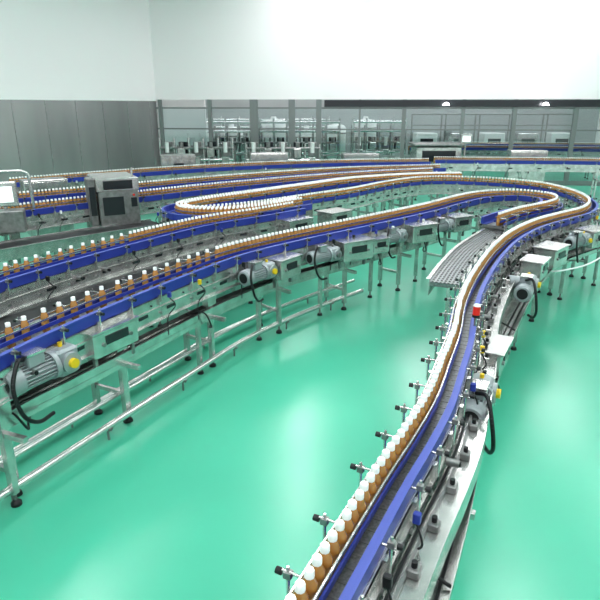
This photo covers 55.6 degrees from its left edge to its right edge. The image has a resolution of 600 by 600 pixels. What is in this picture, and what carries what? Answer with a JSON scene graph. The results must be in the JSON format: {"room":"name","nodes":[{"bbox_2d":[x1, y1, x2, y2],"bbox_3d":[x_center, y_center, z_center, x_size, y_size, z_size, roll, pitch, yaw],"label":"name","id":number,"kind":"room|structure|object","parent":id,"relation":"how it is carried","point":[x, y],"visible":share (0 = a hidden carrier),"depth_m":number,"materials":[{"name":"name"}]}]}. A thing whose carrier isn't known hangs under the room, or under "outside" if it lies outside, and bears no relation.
{"room":"processing plant","nodes":[
{"label":"processing plant","id":0,"kind":"room"},
{"bbox_2d":[0,0,159,181],"bbox_3d":[-10.541,-5.299,12.546,0.150,7.500,21.054,10,21,27],"label":"wall","id":1,"kind":"structure","parent":0,"point":[101,50],"depth_m":18.32,"materials":[{"name":"white"}]},
{"bbox_2d":[11,100,154,192],"bbox_3d":[-10.468,-3.133,13.242,0.030,2.950,21.060,10,21,27],"label":"trim","id":2,"kind":"structure","parent":1,"relation":"attached to","point":[44,100],"depth_m":18.78,"materials":[{"name":"metal"}]},
{"bbox_2d":[156,100,207,146],"bbox_3d":[-4.795,-6.990,22.499,2.209,1.850,0.100,2,19,5],"label":"wall panel","id":3,"kind":"object","parent":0,"point":[172,118],"visible":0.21,"depth_m":22.41,"materials":[{"name":"white"}]},
{"bbox_2d":[0,161,599,599],"bbox_3d":[0.000,-1.467,13.239,44.000,0.200,46.000,0,19,0],"label":"floor","id":4,"kind":"structure","parent":0,"point":[215,484],"depth_m":4.81,"materials":[{"name":"green paint"}]},
{"bbox_2d":[0,181,27,263],"bbox_3d":[-4.659,-1.061,9.166,0.500,1.670,0.309,-7,20,-19],"label":"machine","id":5,"kind":"object","parent":4,"relation":"on","point":[12,220],"visible":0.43,"depth_m":8.96,"materials":[{"name":"silver metal"}]},
{"bbox_2d":[0,169,42,262],"bbox_3d":[-4.816,-1.261,9.540,0.770,1.806,0.062,-7,20,-20],"label":"arch","id":6,"kind":"object","parent":4,"relation":"on","point":[14,170],"visible":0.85,"depth_m":9.41,"materials":[{"name":"silver metal"}]},
{"bbox_2d":[19,176,73,235],"bbox_3d":[-5.591,-2.034,12.609,0.900,1.280,0.530,-12,23,-32],"label":"cabinet","id":7,"kind":"object","parent":4,"relation":"on","point":[47,183],"visible":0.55,"depth_m":12.36,"materials":[{"name":"silver metal"}]},
{"bbox_2d":[84,167,140,247],"bbox_3d":[-3.505,-1.593,10.610,0.880,1.740,1.010,-10,21,-26],"label":"machine","id":8,"kind":"object","parent":4,"relation":"on","point":[117,197],"visible":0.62,"depth_m":10.12,"materials":[{"name":"silver metal"}]},
{"bbox_2d":[0,235,267,336],"bbox_3d":[-2.215,0.335,6.354,0.765,0.850,6.920,11,22,30],"label":"conveyor","id":9,"kind":"object","parent":4,"relation":"on","point":[33,310],"visible":0.22,"depth_m":6.32,"materials":[{"name":"silver metal"}]},
{"bbox_2d":[0,201,352,326],"bbox_3d":[-2.012,-0.166,7.189,1.256,1.256,8.584,13,23,33],"label":"conveyor","id":10,"kind":"object","parent":4,"relation":"on","point":[39,281],"visible":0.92,"depth_m":7.25,"materials":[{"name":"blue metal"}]},
{"bbox_2d":[160,153,195,169],"bbox_3d":[-3.596,-3.594,16.934,1.000,1.430,0.530,-6,20,-16],"label":"cabinet","id":11,"kind":"object","parent":4,"relation":"on","point":[166,160],"visible":0.38,"depth_m":16.54,"materials":[{"name":"silver metal"}]},
{"bbox_2d":[158,138,235,167],"bbox_3d":[-3.700,-5.026,20.700,2.680,1.700,0.856,0,19,0],"label":"rack","id":12,"kind":"object","parent":4,"relation":"on","point":[213,149],"visible":0.57,"depth_m":20.35,"materials":[{"name":"silver metal"}]},
{"bbox_2d":[176,118,250,165],"bbox_3d":[-3.500,-6.249,23.346,3.080,2.300,0.856,0,19,0],"label":"rack","id":13,"kind":"object","parent":4,"relation":"on","point":[240,142],"visible":0.26,"depth_m":22.98,"materials":[{"name":"silver metal"}]},
{"bbox_2d":[0,167,432,271],"bbox_3d":[-1.784,-1.627,11.457,13.138,1.256,1.712,-16,25,-39],"label":"conveyor","id":14,"kind":"object","parent":4,"relation":"on","point":[44,215],"visible":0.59,"depth_m":9.93,"materials":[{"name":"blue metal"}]},
{"bbox_2d":[9,158,430,199],"bbox_3d":[-1.532,-3.151,15.908,11.745,1.256,1.729,-9,21,-24],"label":"conveyor","id":15,"kind":"object","parent":4,"relation":"on","point":[74,180],"visible":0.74,"depth_m":16.03,"materials":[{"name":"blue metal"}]},
{"bbox_2d":[1,164,450,227],"bbox_3d":[-1.726,-2.189,13.099,13.495,1.256,1.525,-11,22,-30],"label":"conveyor","id":16,"kind":"object","parent":4,"relation":"on","point":[42,195],"visible":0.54,"depth_m":13.22,"materials":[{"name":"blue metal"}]},
{"bbox_2d":[220,124,243,161],"bbox_3d":[-3.000,-6.728,25.178,1.015,2.020,1.015,0,19,0],"label":"tank","id":17,"kind":"object","parent":4,"relation":"on","point":[230,125],"visible":0.3,"depth_m":24.77,"materials":[{"name":"white metal"}]},
{"bbox_2d":[206,116,329,162],"bbox_3d":[-1.600,-7.739,27.698,6.080,2.300,0.856,0,19,0],"label":"rack","id":18,"kind":"object","parent":4,"relation":"on","point":[221,118],"visible":0.09,"depth_m":27.17,"materials":[{"name":"silver metal"}]},
{"bbox_2d":[249,152,288,165],"bbox_3d":[-0.997,-4.024,18.267,1.200,1.380,0.530,-4,19,-11],"label":"cabinet","id":19,"kind":"object","parent":4,"relation":"on","point":[253,156],"visible":0.35,"depth_m":17.87,"materials":[{"name":"silver metal"}]},
{"bbox_2d":[261,116,285,151],"bbox_3d":[-1.200,-7.194,26.076,1.218,2.320,1.218,0,19,0],"label":"tank","id":20,"kind":"object","parent":4,"relation":"on","point":[274,117],"visible":0.28,"depth_m":25.45,"materials":[{"name":"white metal"}]},
{"bbox_2d":[245,142,320,163],"bbox_3d":[-0.600,-4.890,20.535,2.680,1.550,0.856,0,19,0],"label":"rack","id":21,"kind":"object","parent":4,"relation":"on","point":[312,147],"visible":0.39,"depth_m":20.12,"materials":[{"name":"silver metal"}]},
{"bbox_2d":[0,189,567,507],"bbox_3d":[0.399,-0.163,7.181,2.079,1.256,12.084,17,25,40],"label":"conveyor","id":22,"kind":"object","parent":4,"relation":"on","point":[104,329],"visible":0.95,"depth_m":6.04,"materials":[{"name":"silver metal"}]},
{"bbox_2d":[6,341,80,423],"bbox_3d":[-2.022,0.603,4.287,0.486,0.553,0.672,8,21,22],"label":"motor","id":23,"kind":"object","parent":22,"relation":"attached to","point":[62,360],"visible":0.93,"depth_m":4.17,"materials":[{"name":"grey paint"}]},
{"bbox_2d":[238,259,277,301],"bbox_3d":[-0.562,-0.240,6.686,0.429,0.489,0.595,10,21,28],"label":"motor","id":24,"kind":"object","parent":22,"relation":"attached to","point":[257,270],"visible":0.99,"depth_m":6.54,"materials":[{"name":"grey paint"}]},
{"bbox_2d":[306,244,341,279],"bbox_3d":[0.248,-0.520,7.524,0.411,0.468,0.569,17,25,41],"label":"motor","id":25,"kind":"object","parent":22,"relation":"attached to","point":[323,252],"visible":1,"depth_m":7.38,"materials":[{"name":"grey paint"}]},
{"bbox_2d":[381,227,407,258],"bbox_3d":[1.328,-0.879,8.574,0.411,0.468,0.569,17,25,41],"label":"motor","id":26,"kind":"object","parent":22,"relation":"attached to","point":[398,235],"visible":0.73,"depth_m":8.48,"materials":[{"name":"grey paint"}]},
{"bbox_2d":[435,217,455,245],"bbox_3d":[2.248,-1.135,9.322,0.411,0.468,0.569,17,25,41],"label":"motor","id":27,"kind":"object","parent":22,"relation":"attached to","point":[445,224],"visible":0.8,"depth_m":9.21,"materials":[{"name":"grey paint"}]},
{"bbox_2d":[259,118,340,163],"bbox_3d":[0.000,-6.282,23.441,3.280,2.300,0.856,0,19,0],"label":"rack","id":28,"kind":"object","parent":4,"relation":"on","point":[332,142],"visible":0.44,"depth_m":23.04,"materials":[{"name":"silver metal"}]},
{"bbox_2d":[295,126,315,158],"bbox_3d":[0.300,-7.005,26.140,1.015,1.920,1.015,0,19,0],"label":"tank","id":29,"kind":"object","parent":4,"relation":"on","point":[297,134],"visible":0.23,"depth_m":25.64,"materials":[{"name":"white metal"}]},
{"bbox_2d":[155,171,461,279],"bbox_3d":[0.603,-1.811,11.994,2.270,1.256,8.255,16,24,38],"label":"conveyor","id":30,"kind":"object","parent":4,"relation":"on","point":[179,210],"visible":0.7,"depth_m":10.72,"materials":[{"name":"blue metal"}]},
{"bbox_2d":[327,124,345,160],"bbox_3d":[1.600,-6.938,25.635,0.914,2.120,0.914,0,19,0],"label":"tank","id":31,"kind":"object","parent":4,"relation":"on","point":[332,126],"visible":0.43,"depth_m":25.23,"materials":[{"name":"white metal"}]},
{"bbox_2d":[341,153,378,160],"bbox_3d":[2.002,-4.300,19.229,1.200,1.280,0.530,-2,19,-5],"label":"cabinet","id":32,"kind":"object","parent":4,"relation":"on","point":[344,156],"visible":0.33,"depth_m":18.84,"materials":[{"name":"silver metal"}]},
{"bbox_2d":[354,116,376,150],"bbox_3d":[3.000,-7.259,26.265,1.015,2.320,1.015,0,19,0],"label":"tank","id":33,"kind":"object","parent":4,"relation":"on","point":[370,125],"visible":0.4,"depth_m":25.74,"materials":[{"name":"white metal"}]},
{"bbox_2d":[156,99,599,185],"bbox_3d":[3.524,-5.857,21.122,18.042,3.000,0.200,2,19,5],"label":"frame","id":34,"kind":"object","parent":4,"relation":"on","point":[404,104],"visible":0.69,"depth_m":20.79,"materials":[{"name":"grey metal"}]},
{"bbox_2d":[350,118,407,159],"bbox_3d":[3.300,-6.476,24.009,2.280,2.300,0.856,0,19,0],"label":"rack","id":35,"kind":"object","parent":4,"relation":"on","point":[373,142],"visible":0.45,"depth_m":23.71,"materials":[{"name":"silver metal"}]},
{"bbox_2d":[190,175,599,599],"bbox_3d":[0.869,-0.554,8.187,6.174,1.345,13.258,12,22,31],"label":"conveyor","id":36,"kind":"object","parent":4,"relation":"on","point":[401,534],"visible":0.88,"depth_m":3.19,"materials":[{"name":"silver metal"}]},
{"bbox_2d":[462,373,501,454],"bbox_3d":[1.222,0.773,3.913,0.407,0.489,0.666,0,19,0],"label":"motor","id":37,"kind":"object","parent":36,"relation":"attached to","point":[485,383],"visible":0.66,"depth_m":3.73,"materials":[{"name":"grey paint"}]},
{"bbox_2d":[501,272,540,318],"bbox_3d":[2.416,-0.061,6.287,0.430,0.489,0.594,8,21,22],"label":"motor","id":38,"kind":"object","parent":36,"relation":"attached to","point":[526,284],"visible":0.96,"depth_m":6.07,"materials":[{"name":"grey paint"}]},
{"bbox_2d":[563,230,592,262],"bbox_3d":[4.000,-0.803,8.381,0.569,0.468,0.411,-17,25,-41],"label":"motor","id":39,"kind":"object","parent":36,"relation":"attached to","point":[577,238],"visible":0.94,"depth_m":8.23,"materials":[{"name":"grey paint"}]},
{"bbox_2d":[408,134,471,175],"bbox_3d":[4.713,-4.691,19.428,1.925,1.890,1.100,0,19,0],"label":"machine","id":40,"kind":"object","parent":4,"relation":"on","point":[420,150],"visible":0.65,"depth_m":18.83,"materials":[{"name":"silver metal"}]},
{"bbox_2d":[426,228,504,322],"bbox_3d":[2.240,-0.173,7.590,0.493,1.010,3.091,10,21,27],"label":"conveyor","id":41,"kind":"object","parent":4,"relation":"on","point":[444,274],"visible":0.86,"depth_m":7.09,"materials":[{"name":"grey metal"}]},
{"bbox_2d":[409,113,578,159],"bbox_3d":[9.200,-7.697,27.367,7.880,2.445,0.930,0,19,0],"label":"machine","id":42,"kind":"object","parent":4,"relation":"on","point":[485,137],"visible":0.45,"depth_m":26.93,"materials":[{"name":"white metal"}]},
{"bbox_2d":[408,145,599,178],"bbox_3d":[8.801,-5.630,23.148,8.731,1.256,0.876,2,19,7],"label":"conveyor","id":43,"kind":"object","parent":4,"relation":"on","point":[554,151],"visible":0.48,"depth_m":22.95,"materials":[{"name":"silver metal"}]},
{"bbox_2d":[433,156,599,198],"bbox_3d":[8.131,-3.810,17.833,7.797,1.256,0.889,3,19,8],"label":"conveyor","id":44,"kind":"object","parent":4,"relation":"on","point":[522,166],"visible":0.98,"depth_m":17.81,"materials":[{"name":"silver metal"}]},
{"bbox_2d":[504,149,547,182],"bbox_3d":[7.598,-4.348,19.213,1.200,1.380,0.530,2,19,5],"label":"cabinet","id":45,"kind":"object","parent":4,"relation":"on","point":[538,176],"visible":0.38,"depth_m":18.95,"materials":[{"name":"silver metal"}]},
{"bbox_2d":[466,142,599,159],"bbox_3d":[9.478,-6.395,25.383,9.030,1.256,1.075,1,19,2],"label":"conveyor","id":46,"kind":"object","parent":4,"relation":"on","point":[537,144],"visible":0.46,"depth_m":25.20,"materials":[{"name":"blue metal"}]},
{"bbox_2d":[148,0,599,99],"bbox_3d":[3.533,-9.436,19.996,18.040,4.500,0.150,2,19,5],"label":"wall","id":47,"kind":"structure","parent":0,"point":[202,49],"depth_m":20.18,"materials":[{"name":"white paint"}]},
{"bbox_2d":[205,99,599,160],"bbox_3d":[3.000,-10.964,29.092,34.000,7.500,0.150,0,19,0],"label":"wall","id":48,"kind":"structure","parent":0,"point":[588,118],"depth_m":29.50,"materials":[{"name":"grey glass"}]},
{"bbox_2d":[593,113,599,159],"bbox_3d":[15.575,-4.948,11.518,0.150,7.500,37.000,0,19,0],"label":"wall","id":49,"kind":"structure","parent":0,"point":[597,138],"depth_m":29.55,"materials":[{"name":"white"}]}
]}

